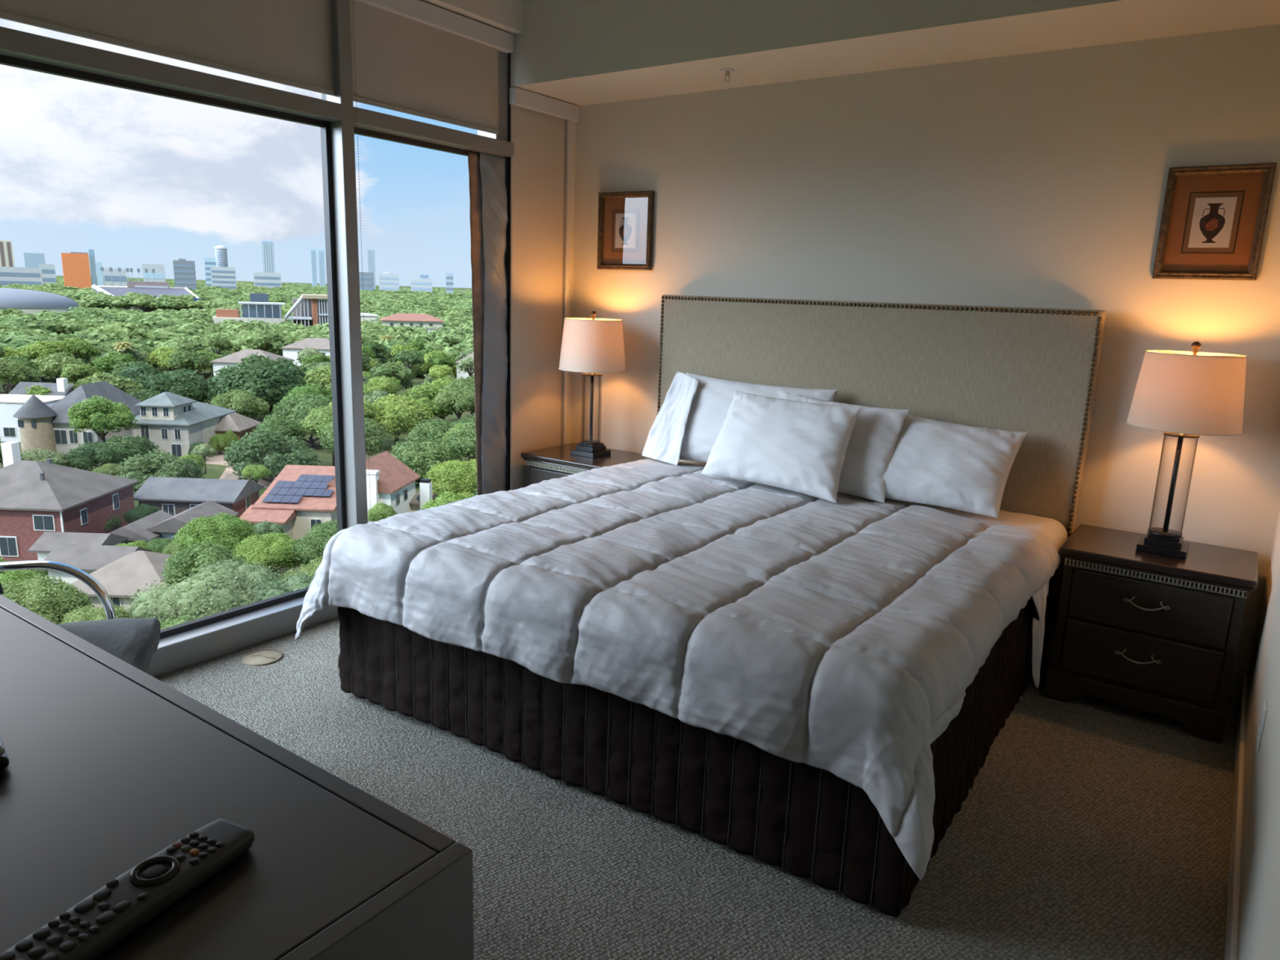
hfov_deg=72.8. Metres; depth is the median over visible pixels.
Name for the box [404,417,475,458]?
leafy tree
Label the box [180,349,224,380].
leafy tree
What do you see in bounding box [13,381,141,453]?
mansion
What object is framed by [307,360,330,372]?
leafy tree
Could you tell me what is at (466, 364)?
leafy tree
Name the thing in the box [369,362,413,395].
leafy tree
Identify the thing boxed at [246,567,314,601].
leafy tree
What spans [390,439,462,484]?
leafy tree
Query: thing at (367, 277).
block
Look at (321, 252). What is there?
twin tower
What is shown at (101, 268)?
mast
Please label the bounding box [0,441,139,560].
brick house
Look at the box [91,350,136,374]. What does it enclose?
leafy tree
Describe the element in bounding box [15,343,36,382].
leafy tree
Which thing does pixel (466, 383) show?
leafy tree
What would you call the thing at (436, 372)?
leafy tree
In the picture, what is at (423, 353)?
leafy tree
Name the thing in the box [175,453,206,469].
leafy tree
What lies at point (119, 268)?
mast
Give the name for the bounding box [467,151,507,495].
curtain
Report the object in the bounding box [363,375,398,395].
leafy tree
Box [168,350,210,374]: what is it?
leafy tree
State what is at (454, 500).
leafy tree
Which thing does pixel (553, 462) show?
nightstand
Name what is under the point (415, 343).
leafy tree
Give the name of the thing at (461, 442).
leafy tree
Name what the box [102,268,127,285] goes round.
block
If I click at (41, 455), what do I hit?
leafy tree
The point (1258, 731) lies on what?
socket
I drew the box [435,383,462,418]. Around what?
leafy tree
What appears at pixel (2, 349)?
leafy tree
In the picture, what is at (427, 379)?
leafy tree
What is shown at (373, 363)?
leafy tree
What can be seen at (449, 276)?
block
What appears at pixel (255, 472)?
leafy tree
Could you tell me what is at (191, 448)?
leafy tree
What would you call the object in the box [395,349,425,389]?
leafy tree
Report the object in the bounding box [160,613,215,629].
leafy tree
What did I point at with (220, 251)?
round tower
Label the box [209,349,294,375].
house
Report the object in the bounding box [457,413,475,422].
leafy tree
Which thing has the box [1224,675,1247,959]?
baseboard
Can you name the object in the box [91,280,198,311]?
stadium
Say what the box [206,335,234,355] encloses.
leafy tree
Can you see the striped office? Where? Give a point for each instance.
(184, 273)
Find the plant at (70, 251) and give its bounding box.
[70,251,88,253]
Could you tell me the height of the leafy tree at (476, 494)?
8.666 m
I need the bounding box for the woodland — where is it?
[0,275,473,374]
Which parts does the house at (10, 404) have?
pane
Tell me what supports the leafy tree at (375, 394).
on the ground
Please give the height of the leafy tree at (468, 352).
11.836 m
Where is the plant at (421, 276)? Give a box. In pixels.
[420,275,428,278]
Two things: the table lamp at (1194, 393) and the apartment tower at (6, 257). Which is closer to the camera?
the table lamp at (1194, 393)
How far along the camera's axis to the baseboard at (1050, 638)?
3.68 m
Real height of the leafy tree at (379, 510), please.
4.721 m
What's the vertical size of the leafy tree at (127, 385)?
11.028 m
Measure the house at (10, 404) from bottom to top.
7.300 m
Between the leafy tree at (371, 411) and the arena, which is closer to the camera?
the leafy tree at (371, 411)
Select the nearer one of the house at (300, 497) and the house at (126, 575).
the house at (126, 575)
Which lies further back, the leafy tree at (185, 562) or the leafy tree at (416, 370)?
the leafy tree at (416, 370)
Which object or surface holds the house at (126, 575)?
on the ground
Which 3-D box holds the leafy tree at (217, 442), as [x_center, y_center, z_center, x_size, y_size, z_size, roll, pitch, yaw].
[-73.809,-5.964,152.026,3.342,4.646,3.398,10,15,33]
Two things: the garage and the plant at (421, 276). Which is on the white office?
the plant at (421, 276)
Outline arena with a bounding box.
[0,288,79,315]
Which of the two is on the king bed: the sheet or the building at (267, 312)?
the sheet
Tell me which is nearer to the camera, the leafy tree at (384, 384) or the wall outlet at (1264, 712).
the wall outlet at (1264, 712)
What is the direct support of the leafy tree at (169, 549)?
on the ground
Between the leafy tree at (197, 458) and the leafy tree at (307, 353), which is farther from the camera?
the leafy tree at (307, 353)
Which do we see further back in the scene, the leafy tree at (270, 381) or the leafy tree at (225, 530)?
the leafy tree at (270, 381)
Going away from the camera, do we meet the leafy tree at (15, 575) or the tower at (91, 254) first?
the leafy tree at (15, 575)
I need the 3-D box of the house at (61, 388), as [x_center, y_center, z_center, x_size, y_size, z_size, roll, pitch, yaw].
[-120.676,-16.258,177.206,11.100,9.600,9.100,2,12,0]
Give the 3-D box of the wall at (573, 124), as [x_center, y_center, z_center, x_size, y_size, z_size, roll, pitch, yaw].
[-0.614,-0.808,4.779,0.212,2.412,0.500,10,15,34]
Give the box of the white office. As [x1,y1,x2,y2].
[410,275,432,292]
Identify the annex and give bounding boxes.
[408,478,440,512]
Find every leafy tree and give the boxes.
[0,346,5,358]
[0,357,38,394]
[0,444,3,467]
[0,448,71,467]
[0,555,12,573]
[0,569,42,585]
[0,573,95,624]
[1,346,35,386]
[3,355,41,390]
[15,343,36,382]
[22,344,57,382]
[24,384,51,395]
[26,568,48,579]
[31,340,74,382]
[31,351,85,382]
[59,604,133,624]
[60,364,97,384]
[62,337,99,358]
[64,440,124,471]
[66,395,137,463]
[71,372,144,394]
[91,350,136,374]
[92,462,123,476]
[99,346,147,373]
[101,434,159,462]
[103,515,121,529]
[111,360,154,374]
[112,361,164,381]
[114,539,147,548]
[115,448,196,494]
[121,503,159,524]
[124,565,260,623]
[128,389,159,401]
[130,367,212,404]
[144,537,175,553]
[147,346,181,371]
[155,350,178,371]
[160,540,192,555]
[160,541,249,586]
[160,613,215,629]
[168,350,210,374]
[173,346,188,352]
[173,511,256,555]
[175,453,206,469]
[177,457,206,478]
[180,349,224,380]
[186,556,282,586]
[187,440,204,457]
[190,443,216,473]
[205,352,307,420]
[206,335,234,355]
[208,432,230,454]
[209,387,270,419]
[221,429,238,447]
[223,426,322,482]
[232,532,302,572]
[241,464,271,483]
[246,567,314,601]
[252,416,307,441]
[253,520,285,536]
[262,392,332,448]
[278,555,323,582]
[280,382,332,433]
[290,519,337,567]
[296,347,320,364]
[297,362,315,371]
[300,405,334,466]
[302,353,330,364]
[302,364,331,390]
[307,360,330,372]
[320,417,387,455]
[325,397,376,420]
[328,374,372,395]
[361,344,376,359]
[361,353,372,366]
[362,357,378,372]
[362,371,374,379]
[363,339,386,360]
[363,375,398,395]
[363,388,389,404]
[364,393,434,446]
[367,502,397,521]
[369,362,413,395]
[372,376,402,393]
[373,360,412,395]
[390,343,417,359]
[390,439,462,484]
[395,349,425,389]
[395,360,427,387]
[402,382,456,418]
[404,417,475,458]
[406,337,426,377]
[417,347,437,372]
[421,490,473,510]
[422,373,456,384]
[423,350,448,371]
[424,458,477,494]
[426,351,457,367]
[428,364,453,379]
[429,375,454,419]
[433,386,475,419]
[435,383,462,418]
[435,499,462,506]
[441,422,474,461]
[444,419,476,462]
[446,376,475,416]
[451,364,457,377]
[456,356,474,377]
[456,491,474,497]
[457,346,473,359]
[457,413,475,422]
[469,488,477,497]
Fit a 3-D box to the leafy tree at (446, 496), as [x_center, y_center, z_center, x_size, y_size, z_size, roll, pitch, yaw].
[-22.492,4.400,104.726,7.562,6.422,7.321,-3,13,-21]
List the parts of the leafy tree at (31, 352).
crown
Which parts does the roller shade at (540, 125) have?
pull cord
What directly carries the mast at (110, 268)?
on the ground
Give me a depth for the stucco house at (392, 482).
109.99 m
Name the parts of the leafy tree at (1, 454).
crown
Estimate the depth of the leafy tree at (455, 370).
262.15 m
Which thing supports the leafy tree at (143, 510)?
on the ground
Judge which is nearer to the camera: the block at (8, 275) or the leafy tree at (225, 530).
the leafy tree at (225, 530)
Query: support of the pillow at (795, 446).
on the comforter
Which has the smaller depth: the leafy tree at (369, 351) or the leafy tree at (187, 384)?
the leafy tree at (187, 384)
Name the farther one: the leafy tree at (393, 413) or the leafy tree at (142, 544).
the leafy tree at (393, 413)
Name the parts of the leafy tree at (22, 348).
crown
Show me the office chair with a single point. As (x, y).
(134, 641)
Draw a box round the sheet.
[679,459,1067,688]
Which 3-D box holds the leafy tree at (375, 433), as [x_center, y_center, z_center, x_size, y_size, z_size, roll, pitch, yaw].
[-45.501,-5.525,139.103,10.670,9.731,10.849,-9,17,-42]
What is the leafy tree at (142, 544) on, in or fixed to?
on the ground
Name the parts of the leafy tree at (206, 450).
crown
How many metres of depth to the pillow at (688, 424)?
4.19 m
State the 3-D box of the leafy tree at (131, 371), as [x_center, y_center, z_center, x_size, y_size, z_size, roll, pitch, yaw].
[-114.384,-20.617,194.585,15.918,12.002,16.749,7,13,23]
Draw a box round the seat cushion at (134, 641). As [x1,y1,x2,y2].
[57,617,160,672]
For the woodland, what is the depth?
388.43 m
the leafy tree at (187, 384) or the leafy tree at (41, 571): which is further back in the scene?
the leafy tree at (187, 384)
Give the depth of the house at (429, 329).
384.47 m
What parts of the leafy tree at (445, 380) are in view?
crown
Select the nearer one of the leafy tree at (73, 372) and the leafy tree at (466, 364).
the leafy tree at (73, 372)
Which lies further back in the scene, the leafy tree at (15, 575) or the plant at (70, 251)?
the plant at (70, 251)
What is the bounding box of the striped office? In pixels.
[173,258,196,289]
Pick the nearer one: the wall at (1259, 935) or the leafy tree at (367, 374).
the wall at (1259, 935)
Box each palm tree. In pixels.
[111,342,137,353]
[379,335,393,341]
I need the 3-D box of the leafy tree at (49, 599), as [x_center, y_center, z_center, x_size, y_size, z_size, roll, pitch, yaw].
[-44.540,11.470,63.162,7.844,8.816,7.962,3,12,6]
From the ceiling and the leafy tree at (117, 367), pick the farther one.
the leafy tree at (117, 367)
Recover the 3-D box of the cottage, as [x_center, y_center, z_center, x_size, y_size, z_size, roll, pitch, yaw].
[-53.625,5.531,99.463,10.900,4.400,9.900,2,12,0]
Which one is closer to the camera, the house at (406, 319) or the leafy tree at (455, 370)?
the leafy tree at (455, 370)
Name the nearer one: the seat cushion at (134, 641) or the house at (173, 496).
the seat cushion at (134, 641)
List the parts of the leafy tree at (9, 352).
crown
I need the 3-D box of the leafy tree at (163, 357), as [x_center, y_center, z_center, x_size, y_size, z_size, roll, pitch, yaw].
[-127.628,-30.375,238.315,8.745,10.827,9.550,-3,13,-23]
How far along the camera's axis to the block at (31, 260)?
1926.45 m
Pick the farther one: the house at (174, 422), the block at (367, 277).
the block at (367, 277)
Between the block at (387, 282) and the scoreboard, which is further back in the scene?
the block at (387, 282)
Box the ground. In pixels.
[0,275,472,577]
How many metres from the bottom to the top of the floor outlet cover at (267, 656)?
0.008 m
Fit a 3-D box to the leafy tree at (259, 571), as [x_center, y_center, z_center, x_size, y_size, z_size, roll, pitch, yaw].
[-34.661,10.414,73.378,8.620,7.180,8.443,0,12,-9]
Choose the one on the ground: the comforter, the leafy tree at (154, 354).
the leafy tree at (154, 354)
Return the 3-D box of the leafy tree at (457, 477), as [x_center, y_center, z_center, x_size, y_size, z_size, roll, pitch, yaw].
[-24.938,0.603,122.160,10.883,7.474,11.379,6,13,19]
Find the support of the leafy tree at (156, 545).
on the ground
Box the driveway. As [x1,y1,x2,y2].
[201,449,275,488]
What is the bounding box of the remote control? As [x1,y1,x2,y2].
[0,817,254,959]
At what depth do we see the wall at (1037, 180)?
3.53 m
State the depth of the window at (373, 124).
3.71 m
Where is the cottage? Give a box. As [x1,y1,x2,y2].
[107,500,239,544]
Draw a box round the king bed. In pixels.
[337,294,1106,916]
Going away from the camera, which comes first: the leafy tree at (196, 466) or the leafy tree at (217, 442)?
the leafy tree at (196, 466)
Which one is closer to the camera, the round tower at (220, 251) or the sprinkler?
the sprinkler
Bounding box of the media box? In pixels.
[0,737,8,769]
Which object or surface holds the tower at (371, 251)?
on the ground
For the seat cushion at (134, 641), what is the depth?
2.36 m
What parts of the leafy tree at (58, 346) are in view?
crown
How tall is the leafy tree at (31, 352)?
12.028 m
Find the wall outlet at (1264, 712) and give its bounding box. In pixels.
[1256,700,1266,751]
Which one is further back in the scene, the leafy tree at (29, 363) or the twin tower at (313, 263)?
the twin tower at (313, 263)
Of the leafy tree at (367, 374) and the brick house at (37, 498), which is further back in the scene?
the leafy tree at (367, 374)
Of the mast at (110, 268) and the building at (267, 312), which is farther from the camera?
the mast at (110, 268)
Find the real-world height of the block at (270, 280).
45.004 m
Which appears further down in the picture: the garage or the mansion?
the garage
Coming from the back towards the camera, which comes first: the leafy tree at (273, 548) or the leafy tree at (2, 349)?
the leafy tree at (2, 349)
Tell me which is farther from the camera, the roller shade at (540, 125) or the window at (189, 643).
the roller shade at (540, 125)
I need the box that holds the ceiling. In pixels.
[510,0,1279,106]
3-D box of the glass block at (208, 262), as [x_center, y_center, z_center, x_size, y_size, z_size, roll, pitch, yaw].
[-827.046,-393.926,1673.488,20.197,66.426,16.217,-4,14,-25]
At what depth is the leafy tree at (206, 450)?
135.82 m
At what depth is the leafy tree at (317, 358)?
239.83 m
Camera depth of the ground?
164.41 m
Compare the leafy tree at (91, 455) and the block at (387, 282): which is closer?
the leafy tree at (91, 455)
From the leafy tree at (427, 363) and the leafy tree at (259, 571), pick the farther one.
the leafy tree at (427, 363)
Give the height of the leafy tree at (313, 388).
10.528 m
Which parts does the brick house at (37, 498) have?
pane, pane, pane, pane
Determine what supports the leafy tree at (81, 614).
on the ground
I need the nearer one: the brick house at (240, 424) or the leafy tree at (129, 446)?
the leafy tree at (129, 446)
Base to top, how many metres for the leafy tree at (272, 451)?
10.287 m
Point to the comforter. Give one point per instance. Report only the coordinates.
(843, 637)
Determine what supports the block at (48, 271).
on the ground
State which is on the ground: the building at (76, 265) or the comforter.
the building at (76, 265)
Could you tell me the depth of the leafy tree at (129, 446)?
136.32 m
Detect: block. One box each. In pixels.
[0,266,43,286]
[23,253,45,267]
[38,263,56,284]
[95,262,103,285]
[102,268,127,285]
[142,263,165,281]
[204,257,216,286]
[210,266,236,289]
[253,271,281,288]
[359,271,373,290]
[378,271,399,290]
[445,272,453,293]
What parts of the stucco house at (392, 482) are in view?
pane, pane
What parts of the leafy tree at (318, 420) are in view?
crown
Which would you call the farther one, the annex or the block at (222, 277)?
the block at (222, 277)
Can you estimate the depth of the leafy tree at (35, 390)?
173.38 m
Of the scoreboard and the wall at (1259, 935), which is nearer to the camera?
the wall at (1259, 935)
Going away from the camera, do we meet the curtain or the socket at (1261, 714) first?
the socket at (1261, 714)
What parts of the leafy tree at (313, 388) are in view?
crown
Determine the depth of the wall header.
3.99 m
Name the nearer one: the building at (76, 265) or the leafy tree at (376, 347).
the leafy tree at (376, 347)
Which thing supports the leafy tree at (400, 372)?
on the ground
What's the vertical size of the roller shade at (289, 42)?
0.466 m
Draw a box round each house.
[0,393,65,441]
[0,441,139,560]
[8,377,75,395]
[27,531,127,559]
[70,550,173,616]
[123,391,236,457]
[133,476,264,517]
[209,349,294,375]
[214,412,262,447]
[239,464,337,539]
[280,337,329,365]
[326,450,420,522]
[379,313,444,328]
[426,327,450,333]
[454,352,474,380]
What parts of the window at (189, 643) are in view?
sill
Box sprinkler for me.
[720,67,734,83]
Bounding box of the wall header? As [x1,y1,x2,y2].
[420,0,524,35]
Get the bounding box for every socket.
[1256,726,1259,740]
[1259,709,1262,724]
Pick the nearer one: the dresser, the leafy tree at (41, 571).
the dresser
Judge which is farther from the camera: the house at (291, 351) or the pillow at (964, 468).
the house at (291, 351)
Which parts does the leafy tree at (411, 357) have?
crown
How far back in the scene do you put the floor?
2.34 m
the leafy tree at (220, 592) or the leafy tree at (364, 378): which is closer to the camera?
the leafy tree at (220, 592)
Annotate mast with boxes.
[100,266,104,285]
[109,267,112,285]
[117,267,121,286]
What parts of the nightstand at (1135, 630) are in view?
corner post, handle, drawer, handle, drawer, dentil moulding, corner post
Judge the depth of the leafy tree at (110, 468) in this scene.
124.00 m
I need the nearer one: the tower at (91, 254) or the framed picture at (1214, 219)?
the framed picture at (1214, 219)
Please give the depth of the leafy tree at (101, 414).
139.28 m
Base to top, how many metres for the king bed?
1.439 m
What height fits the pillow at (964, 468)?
0.347 m
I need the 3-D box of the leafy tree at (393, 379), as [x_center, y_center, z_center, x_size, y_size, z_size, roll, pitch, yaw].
[-61.947,-20.900,210.020,8.963,8.603,7.619,4,12,8]
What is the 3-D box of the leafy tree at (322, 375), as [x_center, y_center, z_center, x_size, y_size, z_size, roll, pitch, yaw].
[-69.033,-19.349,193.355,11.066,12.189,9.406,-2,13,-19]
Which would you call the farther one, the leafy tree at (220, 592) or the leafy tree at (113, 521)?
the leafy tree at (113, 521)
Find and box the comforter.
[295,458,1060,880]
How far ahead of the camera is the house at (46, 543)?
90.54 m
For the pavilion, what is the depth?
512.58 m
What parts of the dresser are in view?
rail, panel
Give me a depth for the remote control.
0.69 m
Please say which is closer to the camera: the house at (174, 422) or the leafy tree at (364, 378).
the house at (174, 422)
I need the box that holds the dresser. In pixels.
[0,594,473,959]
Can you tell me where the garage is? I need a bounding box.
[38,543,151,584]
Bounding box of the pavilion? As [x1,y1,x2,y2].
[284,293,328,326]
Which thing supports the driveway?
on the ground
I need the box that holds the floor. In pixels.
[155,617,1238,959]
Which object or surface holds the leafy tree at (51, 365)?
on the ground
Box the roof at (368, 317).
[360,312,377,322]
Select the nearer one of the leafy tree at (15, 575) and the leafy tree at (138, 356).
the leafy tree at (15, 575)
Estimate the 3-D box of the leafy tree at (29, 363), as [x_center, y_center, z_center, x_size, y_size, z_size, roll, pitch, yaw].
[-141.944,-22.223,196.731,10.735,11.605,9.125,-5,14,-30]
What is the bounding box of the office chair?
[0,560,160,672]
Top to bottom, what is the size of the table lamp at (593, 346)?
0.756 m
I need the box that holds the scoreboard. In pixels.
[249,293,268,302]
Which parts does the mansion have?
pane, pane, pane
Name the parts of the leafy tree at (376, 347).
crown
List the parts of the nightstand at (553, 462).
corner post, drawer, dentil moulding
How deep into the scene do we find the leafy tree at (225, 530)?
88.18 m
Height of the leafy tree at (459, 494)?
4.807 m
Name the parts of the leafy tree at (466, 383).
crown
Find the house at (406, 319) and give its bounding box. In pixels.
[379,313,444,328]
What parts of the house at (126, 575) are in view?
pane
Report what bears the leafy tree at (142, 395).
on the ground
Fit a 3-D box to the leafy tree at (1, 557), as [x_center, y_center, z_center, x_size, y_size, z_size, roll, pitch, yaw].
[-60.409,9.166,79.789,5.198,5.213,5.113,2,12,2]
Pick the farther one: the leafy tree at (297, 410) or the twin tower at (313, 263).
the twin tower at (313, 263)
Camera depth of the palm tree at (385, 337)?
302.11 m
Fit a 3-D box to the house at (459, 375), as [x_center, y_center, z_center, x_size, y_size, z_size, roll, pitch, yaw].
[-48.567,-32.380,258.074,11.100,11.500,10.100,2,12,0]
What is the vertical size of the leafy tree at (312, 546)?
6.610 m
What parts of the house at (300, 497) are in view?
solar panel, solar panel, solar panel, solar panel, solar panel, solar panel, solar panel, solar panel, solar panel, solar panel, solar panel, solar panel, solar panel, solar panel, solar panel, solar panel, pane, solar panel, solar panel, solar panel, solar panel, solar panel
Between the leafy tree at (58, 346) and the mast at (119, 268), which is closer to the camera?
the leafy tree at (58, 346)
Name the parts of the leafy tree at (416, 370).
crown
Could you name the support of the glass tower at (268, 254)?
on the ground
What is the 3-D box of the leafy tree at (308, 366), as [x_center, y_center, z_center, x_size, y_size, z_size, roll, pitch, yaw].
[-87.314,-26.252,228.384,9.995,9.615,8.719,2,12,0]
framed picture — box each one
[596,191,654,270]
[1151,162,1276,279]
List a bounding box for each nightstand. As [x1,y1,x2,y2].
[520,442,651,486]
[1043,524,1257,743]
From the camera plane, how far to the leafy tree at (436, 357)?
250.85 m
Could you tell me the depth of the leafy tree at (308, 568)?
77.63 m
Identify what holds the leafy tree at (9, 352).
on the ground
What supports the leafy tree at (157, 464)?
on the ground
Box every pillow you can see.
[641,371,837,465]
[700,390,862,502]
[777,390,908,502]
[883,413,1026,518]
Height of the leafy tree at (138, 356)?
11.291 m
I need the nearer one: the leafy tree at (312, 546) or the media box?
the media box
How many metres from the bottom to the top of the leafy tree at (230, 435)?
4.841 m
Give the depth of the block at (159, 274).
1452.39 m
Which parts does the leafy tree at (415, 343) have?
crown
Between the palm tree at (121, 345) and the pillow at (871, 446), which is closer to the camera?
the pillow at (871, 446)
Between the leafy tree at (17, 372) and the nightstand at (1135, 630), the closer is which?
the nightstand at (1135, 630)
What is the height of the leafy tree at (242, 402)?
9.106 m
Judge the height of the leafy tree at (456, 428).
9.016 m
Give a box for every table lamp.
[558,311,626,457]
[1125,341,1247,558]
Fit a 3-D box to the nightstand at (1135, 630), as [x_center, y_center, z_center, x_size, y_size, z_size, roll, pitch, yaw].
[1.890,0.544,3.237,0.598,0.589,0.466,10,15,34]
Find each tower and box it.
[0,240,14,266]
[88,248,97,285]
[214,244,227,266]
[261,240,275,272]
[310,248,317,286]
[317,249,325,285]
[367,248,375,288]
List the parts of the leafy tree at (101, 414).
crown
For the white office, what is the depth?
2179.76 m
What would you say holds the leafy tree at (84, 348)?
on the ground
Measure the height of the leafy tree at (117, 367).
10.094 m
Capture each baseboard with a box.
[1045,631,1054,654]
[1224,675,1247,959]
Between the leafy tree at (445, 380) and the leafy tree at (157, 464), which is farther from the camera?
the leafy tree at (445, 380)
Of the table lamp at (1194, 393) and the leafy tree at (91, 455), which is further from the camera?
the leafy tree at (91, 455)
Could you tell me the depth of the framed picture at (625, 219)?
4.58 m
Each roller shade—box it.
[0,0,334,96]
[509,86,579,489]
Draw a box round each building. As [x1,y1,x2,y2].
[61,251,91,289]
[212,302,285,324]
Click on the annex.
(425, 493)
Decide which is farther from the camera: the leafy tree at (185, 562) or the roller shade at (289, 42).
the leafy tree at (185, 562)
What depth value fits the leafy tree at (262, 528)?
97.21 m
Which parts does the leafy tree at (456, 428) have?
crown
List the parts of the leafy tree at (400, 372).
crown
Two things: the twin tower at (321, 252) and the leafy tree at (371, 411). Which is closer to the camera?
the leafy tree at (371, 411)
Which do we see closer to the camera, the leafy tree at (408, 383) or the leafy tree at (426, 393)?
the leafy tree at (426, 393)
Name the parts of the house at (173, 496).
pane, pane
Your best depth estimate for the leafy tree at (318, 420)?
141.65 m
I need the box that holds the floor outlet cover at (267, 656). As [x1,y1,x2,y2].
[241,648,282,666]
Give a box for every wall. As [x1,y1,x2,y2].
[567,121,575,444]
[570,23,1279,698]
[1237,510,1279,959]
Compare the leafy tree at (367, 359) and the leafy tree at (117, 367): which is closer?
the leafy tree at (117, 367)
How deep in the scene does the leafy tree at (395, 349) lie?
266.05 m
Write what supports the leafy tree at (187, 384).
on the ground
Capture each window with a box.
[0,26,346,677]
[321,0,514,528]
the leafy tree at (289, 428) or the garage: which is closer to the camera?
the garage
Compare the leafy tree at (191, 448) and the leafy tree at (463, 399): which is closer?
the leafy tree at (191, 448)
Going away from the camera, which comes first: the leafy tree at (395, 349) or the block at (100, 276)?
the leafy tree at (395, 349)
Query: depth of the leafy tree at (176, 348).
261.55 m

